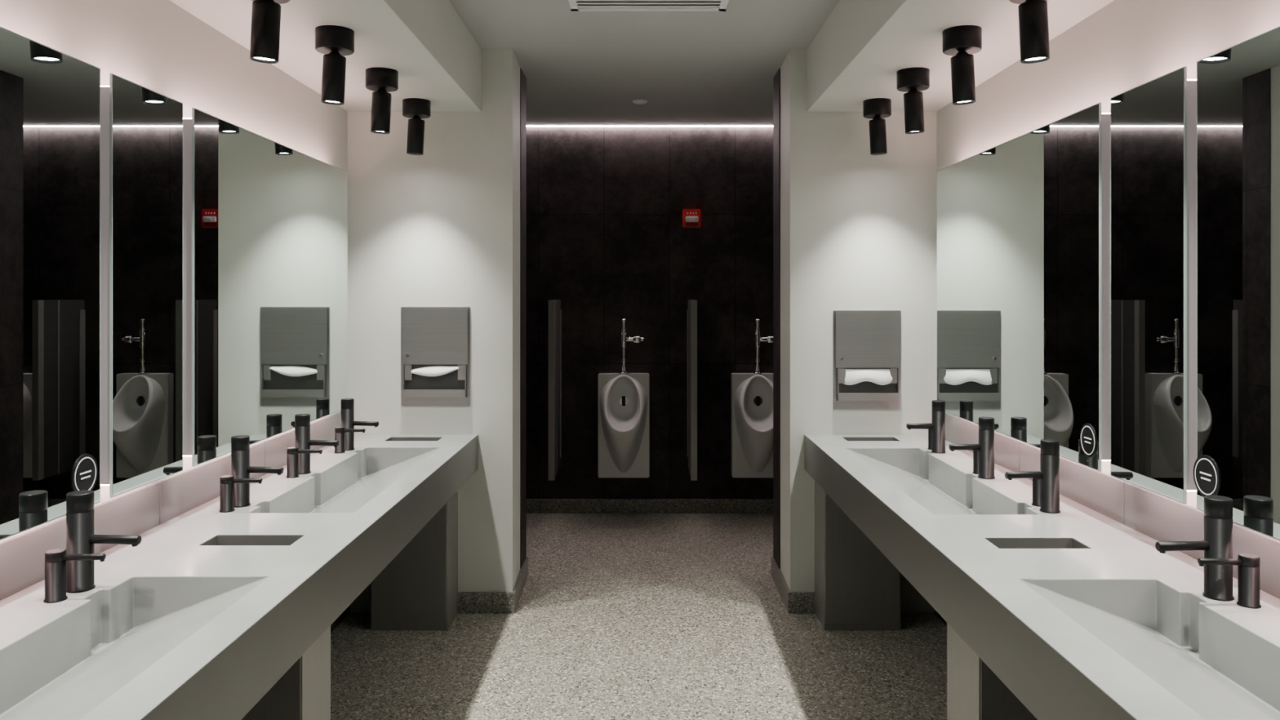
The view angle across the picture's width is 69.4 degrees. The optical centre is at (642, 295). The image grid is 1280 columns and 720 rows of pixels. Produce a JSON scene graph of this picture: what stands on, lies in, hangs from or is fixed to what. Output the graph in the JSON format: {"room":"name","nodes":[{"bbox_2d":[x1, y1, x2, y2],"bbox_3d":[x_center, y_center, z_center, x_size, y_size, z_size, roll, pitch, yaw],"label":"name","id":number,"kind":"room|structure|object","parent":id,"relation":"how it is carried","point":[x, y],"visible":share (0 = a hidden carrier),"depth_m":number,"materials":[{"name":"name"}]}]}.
{"room":"public restroom","nodes":[
{"label":"public restroom","id":0,"kind":"room"},
{"bbox_2d":[0,0,347,542],"bbox_3d":[-1.483,0.170,1.230,0.120,2.720,6.460,0,0,0],"label":"wall","id":1,"kind":"structure","parent":0,"point":[157,46],"depth_m":2.87,"materials":[{"name":"white paint"}]},
{"bbox_2d":[0,26,100,540],"bbox_3d":[-1.379,-0.025,1.565,0.086,1.070,1.430,0,0,0],"label":"wall mirror","id":2,"kind":"object","parent":1,"relation":"attached to","point":[50,98],"visible":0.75,"depth_m":2.07,"materials":[{"name":"clear glass"}]},
{"bbox_2d":[71,453,97,491],"bbox_3d":[-1.335,0.430,2.215,0.002,0.100,0.100,0,0,0],"label":"round sign","id":3,"kind":"object","parent":2,"relation":"attached to","point":[85,472],"visible":0.79,"depth_m":2.21,"materials":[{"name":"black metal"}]},
{"bbox_2d":[100,73,182,497],"bbox_3d":[-1.379,-0.025,2.510,0.086,1.070,0.360,0,0,0],"label":"wall mirror","id":4,"kind":"object","parent":1,"relation":"attached to","point":[141,127],"visible":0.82,"depth_m":2.46,"materials":[{"name":"clear glass"}]},
{"bbox_2d":[0,411,478,719],"bbox_3d":[-1.108,0.693,2.405,0.630,0.295,4.110,0,0,0],"label":"countertop","id":5,"kind":"structure","parent":1,"relation":"attached to","point":[200,619],"depth_m":2.21,"materials":[{"name":"stone"}]},
{"bbox_2d":[43,548,106,603],"bbox_3d":[-1.249,0.616,2.035,0.131,0.108,0.045,0,0,0],"label":"soap dispenser","id":6,"kind":"object","parent":5,"relation":"on","point":[55,559],"visible":1,"depth_m":2.02,"materials":[{"name":"black metal"}]},
{"bbox_2d":[66,489,141,593],"bbox_3d":[-1.230,0.560,2.110,0.165,0.220,0.060,0,0,0],"label":"faucet","id":7,"kind":"object","parent":5,"relation":"on","point":[81,537],"visible":0.98,"depth_m":2.09,"materials":[{"name":"black metal"}]},
{"bbox_2d":[218,475,262,512],"bbox_3d":[-1.249,0.616,2.875,0.131,0.108,0.045,0,0,0],"label":"soap dispenser","id":8,"kind":"object","parent":5,"relation":"on","point":[227,482],"visible":1,"depth_m":2.86,"materials":[{"name":"black metal"}]},
{"bbox_2d":[231,435,284,507],"bbox_3d":[-1.230,0.560,2.950,0.165,0.220,0.060,0,0,0],"label":"faucet","id":9,"kind":"object","parent":5,"relation":"on","point":[241,468],"visible":0.94,"depth_m":2.93,"materials":[{"name":"black metal"}]},
{"bbox_2d":[286,446,322,478],"bbox_3d":[-1.249,0.616,3.415,0.131,0.108,0.045,0,0,0],"label":"soap dispenser","id":10,"kind":"object","parent":5,"relation":"on","point":[292,455],"visible":1,"depth_m":3.40,"materials":[{"name":"black metal"}]},
{"bbox_2d":[294,413,338,474],"bbox_3d":[-1.230,0.560,3.490,0.165,0.220,0.060,0,0,0],"label":"faucet","id":11,"kind":"object","parent":5,"relation":"on","point":[302,421],"visible":0.91,"depth_m":3.47,"materials":[{"name":"black metal"}]},
{"bbox_2d":[333,426,365,453],"bbox_3d":[-1.249,0.616,3.945,0.131,0.108,0.045,0,0,0],"label":"soap dispenser","id":12,"kind":"object","parent":5,"relation":"on","point":[339,431],"visible":1,"depth_m":3.93,"materials":[{"name":"black metal"}]},
{"bbox_2d":[340,398,378,450],"bbox_3d":[-1.230,0.560,4.020,0.165,0.220,0.060,0,0,0],"label":"faucet","id":13,"kind":"object","parent":5,"relation":"on","point":[347,405],"visible":0.93,"depth_m":4.00,"materials":[{"name":"black metal"}]},
{"bbox_2d":[182,107,347,466],"bbox_3d":[-1.379,-0.025,3.473,0.086,1.070,1.434,0,0,0],"label":"wall mirror","id":14,"kind":"object","parent":1,"relation":"attached to","point":[265,220],"visible":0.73,"depth_m":3.20,"materials":[{"name":"clear glass"}]},
{"bbox_2d":[330,604,350,633],"bbox_3d":[-1.417,1.185,2.130,0.012,0.690,4.660,0,0,0],"label":"trim","id":15,"kind":"structure","parent":1,"relation":"attached to","point":[347,611],"depth_m":4.31,"materials":[{"name":"black"}]},
{"bbox_2d":[169,0,481,111],"bbox_3d":[-1.100,-1.038,1.230,0.646,0.303,6.460,0,0,0],"label":"ceiling soffit","id":16,"kind":"structure","parent":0,"point":[437,59],"depth_m":3.41,"materials":[{"name":"white paint"}]},
{"bbox_2d":[249,0,290,63],"bbox_3d":[-1.030,-0.765,2.535,0.125,0.244,0.125,0,0,0],"label":"ceiling spotlight","id":17,"kind":"object","parent":16,"relation":"attached to","point":[265,14],"depth_m":2.51,"materials":[{"name":"black metal"}]},
{"bbox_2d":[315,25,354,105],"bbox_3d":[-1.030,-0.765,3.095,0.125,0.244,0.125,0,0,0],"label":"ceiling spotlight","id":18,"kind":"object","parent":16,"relation":"attached to","point":[335,42],"depth_m":3.06,"materials":[{"name":"black metal"}]},
{"bbox_2d":[365,66,398,133],"bbox_3d":[-1.030,-0.765,3.655,0.125,0.244,0.125,0,0,0],"label":"ceiling spotlight","id":19,"kind":"object","parent":16,"relation":"attached to","point":[383,81],"depth_m":3.62,"materials":[{"name":"black metal"}]},
{"bbox_2d":[402,97,430,155],"bbox_3d":[-1.030,-0.765,4.215,0.125,0.244,0.125,0,0,0],"label":"ceiling spotlight","id":20,"kind":"object","parent":16,"relation":"attached to","point":[414,108],"depth_m":4.18,"materials":[{"name":"black metal"}]},
{"bbox_2d":[347,48,519,612],"bbox_3d":[-1.714,0.170,4.650,2.173,2.720,0.380,0,0,0],"label":"wall","id":21,"kind":"structure","parent":0,"point":[439,227],"depth_m":4.46,"materials":[{"name":"white paint"}]},
{"bbox_2d":[400,306,470,405],"bbox_3d":[-0.998,0.293,4.442,0.331,0.477,0.036,0,0,0],"label":"paper towel dispenser","id":22,"kind":"object","parent":21,"relation":"attached to","point":[435,341],"visible":1,"depth_m":4.44,"materials":[{"name":"metal"}]},
{"bbox_2d":[457,556,528,613],"bbox_3d":[-0.752,1.480,4.754,0.274,0.100,0.612,0,0,0],"label":"baseboard","id":23,"kind":"structure","parent":21,"relation":"attached to","point":[468,602],"depth_m":4.45,"materials":[{"name":"stone"}]},
{"bbox_2d":[520,68,526,568],"bbox_3d":[-1.718,0.170,4.950,2.164,2.720,0.220,0,0,0],"label":"cladding","id":24,"kind":"object","parent":21,"relation":"attached to","point":[522,78],"visible":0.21,"depth_m":4.88,"materials":[{"name":"metal"}]},
{"bbox_2d":[330,513,946,719],"bbox_3d":[0.000,1.580,2.250,6.000,0.100,8.700,0,0,0],"label":"floor","id":25,"kind":"structure","parent":0,"point":[616,616],"depth_m":3.98,"materials":[{"name":"stone"}]},
{"bbox_2d":[241,625,330,719],"bbox_3d":[-1.065,1.185,2.529,0.350,0.690,0.223,0,0,0],"label":"support","id":26,"kind":"object","parent":25,"relation":"on","point":[303,692],"visible":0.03,"depth_m":2.43,"materials":[{"name":"stone"}]},
{"bbox_2d":[370,490,457,630],"bbox_3d":[-1.065,1.185,4.338,0.350,0.690,0.242,0,0,0],"label":"support","id":27,"kind":"object","parent":25,"relation":"on","point":[417,589],"visible":0.51,"depth_m":4.22,"materials":[{"name":"stone"}]},
{"bbox_2d":[814,480,901,630],"bbox_3d":[1.005,1.185,4.338,0.350,0.690,0.242,0,0,0],"label":"support","id":28,"kind":"object","parent":25,"relation":"on","point":[857,587],"visible":0.54,"depth_m":4.22,"materials":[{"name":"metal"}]},
{"bbox_2d":[946,622,1037,719],"bbox_3d":[1.005,1.185,2.398,0.350,0.690,0.243,0,0,0],"label":"support","id":29,"kind":"object","parent":25,"relation":"on","point":[974,691],"visible":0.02,"depth_m":2.32,"materials":[{"name":"stone"}]},
{"bbox_2d":[449,0,839,125],"bbox_3d":[0.000,-1.240,2.250,6.000,0.100,8.700,0,0,0],"label":"ceiling","id":30,"kind":"structure","parent":0,"point":[579,68],"depth_m":4.59,"materials":[{"name":"white paint"}]},
{"bbox_2d":[632,99,647,104],"bbox_3d":[-0.015,-1.182,5.660,0.090,0.016,0.090,0,0,0],"label":"sprinkler cover","id":31,"kind":"object","parent":30,"relation":"attached to","point":[636,101],"visible":1,"depth_m":5.63,"materials":[{"name":"white plastic"}]},
{"bbox_2d":[568,0,728,11],"bbox_3d":[0.025,-1.182,3.515,0.640,0.016,0.630,0,0,0],"label":"ceiling air vent","id":32,"kind":"object","parent":30,"relation":"attached to","point":[575,5],"depth_m":3.77,"materials":[{"name":"white metal"}]},
{"bbox_2d":[526,125,773,126],"bbox_3d":[0.000,-1.187,6.486,5.600,0.004,0.024,0,0,0],"label":"strip","id":33,"kind":"object","parent":30,"relation":"attached to","point":[526,126],"visible":0.29,"depth_m":6.47,"materials":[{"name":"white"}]},
{"bbox_2d":[806,0,1114,111],"bbox_3d":[1.106,-1.038,1.230,0.628,0.303,6.460,0,0,0],"label":"ceiling soffit","id":34,"kind":"structure","parent":30,"relation":"attached to","point":[856,55],"depth_m":3.42,"materials":[{"name":"white paint"}]},
{"bbox_2d":[862,97,891,155],"bbox_3d":[1.070,-0.765,4.215,0.125,0.244,0.125,0,0,0],"label":"ceiling spotlight","id":35,"kind":"object","parent":34,"relation":"attached to","point":[876,108],"depth_m":4.18,"materials":[{"name":"black metal"}]},
{"bbox_2d":[896,66,929,133],"bbox_3d":[1.070,-0.765,3.655,0.125,0.244,0.125,0,0,0],"label":"ceiling spotlight","id":36,"kind":"object","parent":34,"relation":"attached to","point":[912,81],"depth_m":3.62,"materials":[{"name":"black metal"}]},
{"bbox_2d":[942,25,982,105],"bbox_3d":[1.070,-0.765,3.095,0.125,0.244,0.125,0,0,0],"label":"ceiling spotlight","id":37,"kind":"object","parent":34,"relation":"attached to","point":[961,42],"depth_m":3.06,"materials":[{"name":"black metal"}]},
{"bbox_2d":[1008,0,1049,63],"bbox_3d":[1.070,-0.765,2.535,0.125,0.244,0.125,0,0,0],"label":"ceiling spotlight","id":38,"kind":"object","parent":34,"relation":"attached to","point":[1033,28],"depth_m":2.51,"materials":[{"name":"black metal"}]},
{"bbox_2d":[526,126,773,498],"bbox_3d":[0.000,0.170,6.550,5.800,2.720,0.100,0,0,0],"label":"wall","id":39,"kind":"structure","parent":0,"point":[606,237],"depth_m":6.50,"materials":[{"name":"tile"}]},
{"bbox_2d":[548,299,561,480],"bbox_3d":[-0.591,0.615,6.247,0.042,1.170,0.505,0,0,0],"label":"divider","id":40,"kind":"object","parent":39,"relation":"attached to","point":[554,305],"visible":1,"depth_m":6.02,"materials":[{"name":"metal"}]},
{"bbox_2d":[598,318,648,477],"bbox_3d":[-0.130,0.713,6.324,0.356,1.105,0.353,0,0,0],"label":"urinal","id":41,"kind":"object","parent":39,"relation":"attached to","point":[623,396],"visible":1,"depth_m":6.40,"materials":[{"name":"grey ceramic"}]},
{"bbox_2d":[526,498,773,513],"bbox_3d":[0.000,1.480,6.493,5.600,0.100,0.014,0,0,0],"label":"baseboard","id":42,"kind":"structure","parent":39,"relation":"attached to","point":[533,505],"depth_m":6.49,"materials":[{"name":"stone"}]},
{"bbox_2d":[682,208,700,227],"bbox_3d":[0.345,-0.540,6.465,0.124,0.128,0.070,0,0,0],"label":"fire alarm strobe","id":43,"kind":"object","parent":39,"relation":"attached to","point":[691,217],"visible":1,"depth_m":6.46,"materials":[{"name":"red plastic"}]},
{"bbox_2d":[687,299,697,480],"bbox_3d":[0.335,0.615,6.247,0.042,1.170,0.505,0,0,0],"label":"divider","id":44,"kind":"object","parent":39,"relation":"attached to","point":[692,304],"visible":1,"depth_m":6.00,"materials":[{"name":"metal"}]},
{"bbox_2d":[730,318,773,477],"bbox_3d":[0.800,0.713,6.324,0.356,1.105,0.353,0,0,0],"label":"urinal","id":45,"kind":"object","parent":39,"relation":"attached to","point":[751,393],"visible":0.83,"depth_m":6.41,"materials":[{"name":"grey ceramic"}]},
{"bbox_2d":[780,48,937,612],"bbox_3d":[1.756,0.170,4.650,2.087,2.720,0.380,0,0,0],"label":"wall","id":46,"kind":"structure","parent":0,"point":[859,228],"depth_m":4.46,"materials":[{"name":"white paint"}]},
{"bbox_2d":[773,68,780,568],"bbox_3d":[1.758,0.170,4.950,2.084,2.720,0.220,0,0,0],"label":"cladding","id":47,"kind":"object","parent":46,"relation":"attached to","point":[776,79],"visible":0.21,"depth_m":4.93,"materials":[{"name":"metal"}]},
{"bbox_2d":[771,556,814,613],"bbox_3d":[0.765,1.480,4.754,0.128,0.100,0.612,0,0,0],"label":"baseboard","id":48,"kind":"structure","parent":46,"relation":"attached to","point":[795,602],"depth_m":4.45,"materials":[{"name":"stone"}]},
{"bbox_2d":[833,310,901,408],"bbox_3d":[1.083,0.310,4.442,0.323,0.476,0.036,0,0,0],"label":"paper towel dispenser","id":49,"kind":"object","parent":46,"relation":"attached to","point":[867,344],"visible":1,"depth_m":4.44,"materials":[{"name":"metal"}]},
{"bbox_2d":[937,0,1279,508],"bbox_3d":[1.480,0.170,1.230,0.120,2.720,6.460,0,0,0],"label":"wall","id":50,"kind":"structure","parent":0,"point":[1123,46],"depth_m":2.86,"materials":[{"name":"white paint"}]},
{"bbox_2d":[934,609,946,626],"bbox_3d":[1.414,1.185,2.130,0.012,0.690,4.660,0,0,0],"label":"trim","id":51,"kind":"structure","parent":50,"relation":"attached to","point":[936,613],"depth_m":4.36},
{"bbox_2d":[937,102,1110,471],"bbox_3d":[1.372,-0.025,3.420,0.094,1.070,1.480,0,0,0],"label":"wall mirror","id":52,"kind":"object","parent":50,"relation":"attached to","point":[1024,220],"visible":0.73,"depth_m":3.15,"materials":[{"name":"clear glass"}]},
{"bbox_2d":[1080,423,1096,457],"bbox_3d":[1.323,0.430,2.745,0.002,0.100,0.100,0,0,0],"label":"round sign","id":53,"kind":"object","parent":52,"relation":"attached to","point":[1087,434],"visible":1,"depth_m":2.74,"materials":[{"name":"black metal"}]},
{"bbox_2d":[804,412,1279,719],"bbox_3d":[1.101,0.693,2.405,0.639,0.295,4.110,0,0,0],"label":"countertop","id":54,"kind":"structure","parent":50,"relation":"attached to","point":[1077,611],"depth_m":2.22,"materials":[{"name":"stone"}]},
{"bbox_2d":[917,427,931,449],"bbox_3d":[1.225,0.616,4.035,0.131,0.108,0.045,0,0,0],"label":"soap dispenser","id":55,"kind":"object","parent":54,"relation":"on","point":[928,428],"visible":0.32,"depth_m":4.03,"materials":[{"name":"black metal"}]},
{"bbox_2d":[906,400,946,453],"bbox_3d":[1.212,0.560,3.950,0.165,0.220,0.060,0,0,0],"label":"faucet","id":56,"kind":"object","parent":54,"relation":"on","point":[937,424],"visible":1,"depth_m":3.93,"materials":[{"name":"black metal"}]},
{"bbox_2d":[950,449,978,474],"bbox_3d":[1.225,0.616,3.485,0.131,0.108,0.045,0,0,0],"label":"soap dispenser","id":57,"kind":"object","parent":54,"relation":"on","point":[975,452],"visible":0.26,"depth_m":3.47,"materials":[{"name":"black metal"}]},
{"bbox_2d":[948,417,995,479],"bbox_3d":[1.212,0.560,3.400,0.165,0.220,0.060,0,0,0],"label":"faucet","id":58,"kind":"object","parent":54,"relation":"on","point":[985,446],"visible":1,"depth_m":3.38,"materials":[{"name":"black metal"}]},
{"bbox_2d":[1004,470,1039,506],"bbox_3d":[1.225,0.616,2.955,0.131,0.108,0.045,0,0,0],"label":"soap dispenser","id":59,"kind":"object","parent":54,"relation":"on","point":[1036,482],"visible":0.32,"depth_m":2.94,"materials":[{"name":"black metal"}]},
{"bbox_2d":[1004,439,1060,513],"bbox_3d":[1.212,0.560,2.870,0.165,0.220,0.060,0,0,0],"label":"faucet","id":60,"kind":"object","parent":54,"relation":"on","point":[1049,473],"visible":1,"depth_m":2.85,"materials":[{"name":"black metal"}]},
{"bbox_2d":[1155,495,1234,601],"bbox_3d":[1.227,0.560,2.055,0.165,0.220,0.060,0,0,0],"label":"faucet","id":61,"kind":"object","parent":54,"relation":"on","point":[1217,543],"visible":0.99,"depth_m":2.03,"materials":[{"name":"black metal"}]},
{"bbox_2d":[1197,552,1261,608],"bbox_3d":[1.269,0.616,2.000,0.131,0.108,0.045,0,0,0],"label":"soap dispenser","id":62,"kind":"object","parent":54,"relation":"on","point":[1248,564],"visible":1,"depth_m":1.99,"materials":[{"name":"black metal"}]},
{"bbox_2d":[1110,66,1196,504],"bbox_3d":[1.372,-0.025,2.438,0.094,1.070,0.357,0,0,0],"label":"wall mirror","id":63,"kind":"object","parent":50,"relation":"attached to","point":[1153,122],"visible":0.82,"depth_m":2.40,"materials":[{"name":"clear glass"}]},
{"bbox_2d":[1196,26,1279,540],"bbox_3d":[1.372,-0.025,1.505,0.094,1.070,1.410,0,0,0],"label":"wall mirror","id":64,"kind":"object","parent":50,"relation":"attached to","point":[1238,85],"visible":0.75,"depth_m":2.05,"materials":[{"name":"clear glass"}]},
{"bbox_2d":[1193,454,1219,497],"bbox_3d":[1.323,0.425,2.170,0.002,0.100,0.100,0,0,0],"label":"round sign","id":65,"kind":"object","parent":64,"relation":"attached to","point":[1206,473],"visible":0.97,"depth_m":2.17,"materials":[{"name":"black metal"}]}
]}

